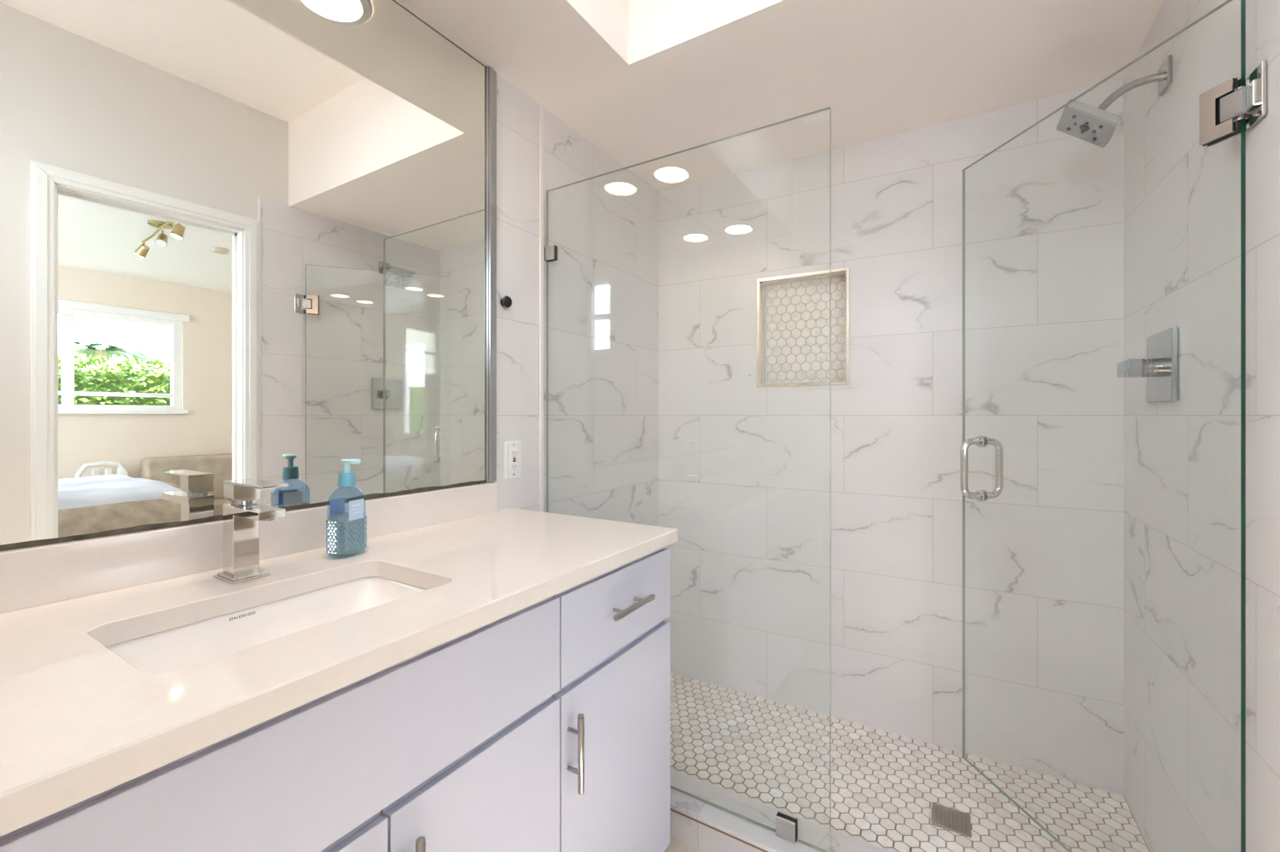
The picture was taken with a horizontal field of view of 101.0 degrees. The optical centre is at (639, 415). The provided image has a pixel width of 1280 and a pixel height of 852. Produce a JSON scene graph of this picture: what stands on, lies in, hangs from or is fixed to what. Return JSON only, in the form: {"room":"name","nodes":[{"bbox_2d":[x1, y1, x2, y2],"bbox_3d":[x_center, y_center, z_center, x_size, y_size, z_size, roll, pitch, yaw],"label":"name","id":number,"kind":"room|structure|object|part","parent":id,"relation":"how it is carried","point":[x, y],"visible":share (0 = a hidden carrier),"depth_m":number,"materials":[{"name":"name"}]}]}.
{"room":"bathroom","nodes":[
{"label":"bathroom","id":0,"kind":"room"},
{"bbox_2d":[1,0,658,551],"bbox_3d":[-0.617,-0.140,1.472,0.121,2.790,2.727,0,0,32],"label":"wall","id":1,"kind":"structure","parent":0,"point":[603,282],"depth_m":1.98,"materials":[{"name":"stone"}]},
{"bbox_2d":[0,0,496,551],"bbox_3d":[-0.838,-0.426,0.990,0.017,1.260,1.498,0,0,32],"label":"mirror","id":2,"kind":"object","parent":1,"relation":"attached to","point":[240,239],"visible":0.91,"depth_m":1.04,"materials":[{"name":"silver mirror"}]},
{"bbox_2d":[0,482,497,613],"bbox_3d":[-0.837,0.250,0.986,0.018,0.090,1.494,0,0,32],"label":"backsplash","id":3,"kind":"structure","parent":1,"relation":"attached to","point":[33,576],"depth_m":0.97,"materials":[{"name":"stone"}]},
{"bbox_2d":[500,295,511,307],"bbox_3d":[-0.420,-0.355,1.654,0.023,0.037,0.037,0,0,32],"label":"wall hook","id":4,"kind":"object","parent":1,"relation":"attached to","point":[506,301],"visible":1,"depth_m":1.65,"materials":[{"name":"black metal"}]},
{"bbox_2d":[504,441,521,478],"bbox_3d":[-0.405,0.142,1.691,0.010,0.117,0.072,0,0,32],"label":"wall outlet","id":5,"kind":"object","parent":1,"relation":"attached to","point":[512,449],"visible":1,"depth_m":1.69,"materials":[{"name":"white plastic"}]},
{"bbox_2d":[509,448,517,470],"bbox_3d":[-0.404,0.142,1.690,0.005,0.067,0.034,0,0,32],"label":"receptacle","id":6,"kind":"object","parent":5,"relation":"attached to","point":[513,452],"depth_m":1.69,"materials":[{"name":"white plastic"}]},
{"bbox_2d":[539,104,543,511],"bbox_3d":[-0.336,0.021,1.806,0.006,2.157,0.018,0,0,32],"label":"trim","id":7,"kind":"structure","parent":1,"relation":"attached to","point":[541,108],"depth_m":1.80,"materials":[{"name":"white"}]},
{"bbox_2d":[395,0,628,103],"bbox_3d":[-0.672,-1.282,0.965,0.420,0.446,1.746,0,0,32],"label":"ceiling","id":8,"kind":"structure","parent":0,"point":[544,49],"depth_m":1.50,"materials":[{"name":"paint"}]},
{"bbox_2d":[537,0,1165,191],"bbox_3d":[0.543,-1.282,1.731,1.794,0.446,0.893,0,0,30],"label":"ceiling","id":9,"kind":"structure","parent":0,"point":[698,72],"depth_m":1.63,"materials":[{"name":"paint"}]},
{"bbox_2d":[658,79,1123,795],"bbox_3d":[0.789,-0.140,2.179,2.030,2.790,0.150,0,0,30],"label":"wall","id":10,"kind":"structure","parent":0,"point":[744,468],"depth_m":1.96,"materials":[{"name":"stone"}]},
{"bbox_2d":[756,267,849,387],"bbox_3d":[0.668,-0.351,2.177,0.372,0.462,0.034,0,0,30],"label":"trim","id":11,"kind":"structure","parent":10,"relation":"attached to","point":[846,270],"depth_m":2.17,"materials":[{"name":"silver metal"}]},
{"bbox_2d":[765,275,845,383],"bbox_3d":[0.704,-0.351,2.239,0.348,0.438,0.002,0,0,30],"label":"wall niche","id":12,"kind":"object","parent":10,"relation":"attached to","point":[811,289],"visible":0.86,"depth_m":2.24,"materials":[{"name":"tile"}]},
{"bbox_2d":[663,671,1149,851],"bbox_3d":[0.053,1.242,0.955,2.080,0.087,2.907,0,0,30],"label":"floor","id":13,"kind":"structure","parent":0,"point":[869,834],"depth_m":1.73,"materials":[{"name":"tile"}]},
{"bbox_2d":[0,547,669,851],"bbox_3d":[-0.562,0.767,0.845,0.622,0.876,1.544,0,0,32],"label":"vanity cabinet","id":14,"kind":"object","parent":13,"relation":"on","point":[544,725],"visible":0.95,"depth_m":0.80,"materials":[{"name":"grey paint"}]},
{"bbox_2d":[0,482,677,836],"bbox_3d":[-0.570,0.267,0.865,0.600,0.123,1.568,0,0,32],"label":"countertop","id":15,"kind":"structure","parent":14,"relation":"on","point":[78,722],"depth_m":0.80,"materials":[{"name":"stone"}]},
{"bbox_2d":[213,477,288,583],"bbox_3d":[-0.694,0.207,0.945,0.160,0.176,0.060,0,0,32],"label":"faucet","id":16,"kind":"object","parent":15,"relation":"on","point":[241,517],"visible":1,"depth_m":0.95,"materials":[{"name":"silver metal"}]},
{"bbox_3d":[-0.729,0.291,0.967,0.078,0.008,0.060,0,0,32],"label":"plate","id":17,"kind":"part","parent":16,"relation":"part of","materials":[{"name":"silver metal"}]},
{"bbox_3d":[-0.694,0.172,0.948,0.141,0.014,0.042,0,0,32],"label":"spout","id":18,"kind":"part","parent":16,"relation":"part of","materials":[{"name":"silver metal"}]},
{"bbox_3d":[-0.688,0.138,0.945,0.149,0.036,0.042,0,0,32],"label":"lever","id":19,"kind":"part","parent":16,"relation":"part of","materials":[{"name":"silver metal"}]},
{"bbox_2d":[105,576,427,674],"bbox_3d":[-0.549,0.388,0.840,0.318,0.119,0.476,0,0,32],"label":"sink","id":20,"kind":"object","parent":15,"relation":"in","point":[184,646],"visible":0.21,"depth_m":0.90,"materials":[{"name":"white ceramic"}]},
{"bbox_2d":[326,458,365,557],"bbox_3d":[-0.620,0.194,1.119,0.060,0.202,0.079,0,0,18],"label":"soap bottle","id":21,"kind":"object","parent":15,"relation":"on","point":[346,478],"visible":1,"depth_m":1.11,"materials":[{"name":"blue plastic"}]},
{"bbox_3d":[-0.430,0.807,0.556,0.021,0.581,0.339,0,0,32],"label":"door","id":22,"kind":"part","parent":14,"relation":"part of","materials":[{"name":"grey paint"}]},
{"bbox_3d":[-0.302,0.637,0.708,0.036,0.147,0.012,0,0,32],"label":"handle","id":23,"kind":"part","parent":14,"relation":"part of","materials":[{"name":"silver metal"}]},
{"bbox_3d":[-0.249,0.807,0.849,0.021,0.581,0.341,0,0,32],"label":"door","id":24,"kind":"part","parent":14,"relation":"part of","materials":[{"name":"grey paint"}]},
{"bbox_3d":[-0.121,0.637,1.000,0.036,0.147,0.012,0,0,32],"label":"handle","id":25,"kind":"part","parent":14,"relation":"part of","materials":[{"name":"silver metal"}]},
{"bbox_3d":[-0.044,0.421,1.179,0.021,0.186,0.428,0,0,32],"label":"drawer","id":26,"kind":"part","parent":14,"relation":"part of","materials":[{"name":"grey paint"}]},
{"bbox_3d":[-0.044,0.807,1.179,0.021,0.581,0.428,0,0,32],"label":"door","id":27,"kind":"part","parent":14,"relation":"part of","materials":[{"name":"grey paint"}]},
{"bbox_3d":[-0.020,0.419,1.164,0.036,0.012,0.156,0,0,32],"label":"handle","id":28,"kind":"part","parent":14,"relation":"part of","materials":[{"name":"silver metal"}]},
{"bbox_2d":[669,766,897,851],"bbox_3d":[0.393,1.169,1.464,1.760,0.123,0.309,0,0,30],"label":"shower curb","id":29,"kind":"object","parent":13,"relation":"on","point":[703,826],"visible":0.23,"depth_m":1.47,"materials":[{"name":"stone"}]},
{"bbox_2d":[544,106,831,851],"bbox_3d":[0.078,0.166,1.578,0.944,1.881,0.028,0,0,32],"label":"fixed glass panel","id":30,"kind":"object","parent":29,"relation":"on","point":[786,824],"visible":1,"depth_m":1.67,"materials":[{"name":"grey"}]},
{"bbox_2d":[931,802,971,837],"bbox_3d":[0.922,1.198,1.565,0.100,0.006,0.100,0,0,30],"label":"floor drain","id":31,"kind":"object","parent":13,"relation":"on","point":[949,818],"visible":1,"depth_m":1.56,"materials":[{"name":"silver metal"}]},
{"bbox_2d":[1123,0,1279,851],"bbox_3d":[1.283,0.073,1.236,0.009,2.264,1.029,0,0,30],"label":"wall","id":32,"kind":"structure","parent":0,"point":[1182,196],"depth_m":1.16,"materials":[{"name":"stone"}]},
{"bbox_2d":[960,0,1267,851],"bbox_3d":[1.071,0.153,1.300,0.136,1.863,0.755,0,0,-7],"label":"glass shower door","id":33,"kind":"structure","parent":32,"relation":"attached to","point":[1230,108],"depth_m":0.98,"materials":[{"name":"grey"}]},
{"bbox_3d":[1.036,0.161,1.600,0.136,0.185,0.021,0,0,-7],"label":"handle","id":34,"kind":"part","parent":33,"relation":"part of","materials":[{"name":"silver metal"}]},
{"bbox_2d":[975,435,989,500],"bbox_3d":[1.036,0.161,1.600,0.019,0.199,0.035,0,0,-7],"label":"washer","id":35,"kind":"object","parent":33,"relation":"in","point":[981,495],"depth_m":1.59,"materials":[{"name":"silver metal"}]},
{"bbox_3d":[1.108,-0.574,0.979,0.028,0.060,0.040,0,0,-7],"label":"pivot arm","id":36,"kind":"part","parent":33,"relation":"part of","materials":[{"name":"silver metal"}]},
{"bbox_3d":[1.105,-0.574,0.953,0.013,0.095,0.062,0,0,30],"label":"wall plate","id":37,"kind":"part","parent":33,"relation":"part of","materials":[{"name":"silver metal"}]},
{"bbox_2d":[1056,54,1172,147],"bbox_3d":[1.243,-0.814,1.391,0.214,0.160,0.132,0,0,30],"label":"shower","id":38,"kind":"object","parent":32,"relation":"attached to","point":[1097,126],"visible":0.98,"depth_m":1.38,"materials":[{"name":"grey metal"}]},
{"bbox_3d":[1.272,-0.835,1.374,0.140,0.074,0.019,0,0,30],"label":"arm","id":39,"kind":"part","parent":38,"relation":"part of","materials":[{"name":"silver metal"}]},
{"bbox_2d":[1117,326,1178,401],"bbox_3d":[1.308,-0.124,1.373,0.084,0.178,0.184,0,0,30],"label":"shower valve","id":40,"kind":"object","parent":32,"relation":"attached to","point":[1160,366],"visible":1,"depth_m":1.34,"materials":[{"name":"grey metal"}]},
{"bbox_3d":[1.291,-0.122,1.392,0.035,0.046,0.075,0,0,30],"label":"lever","id":41,"kind":"part","parent":40,"relation":"part of","materials":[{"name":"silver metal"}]},
{"bbox_3d":[1.339,-0.124,1.355,0.013,0.178,0.184,0,0,30],"label":"wall plate","id":42,"kind":"part","parent":40,"relation":"part of","materials":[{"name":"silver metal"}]}
]}

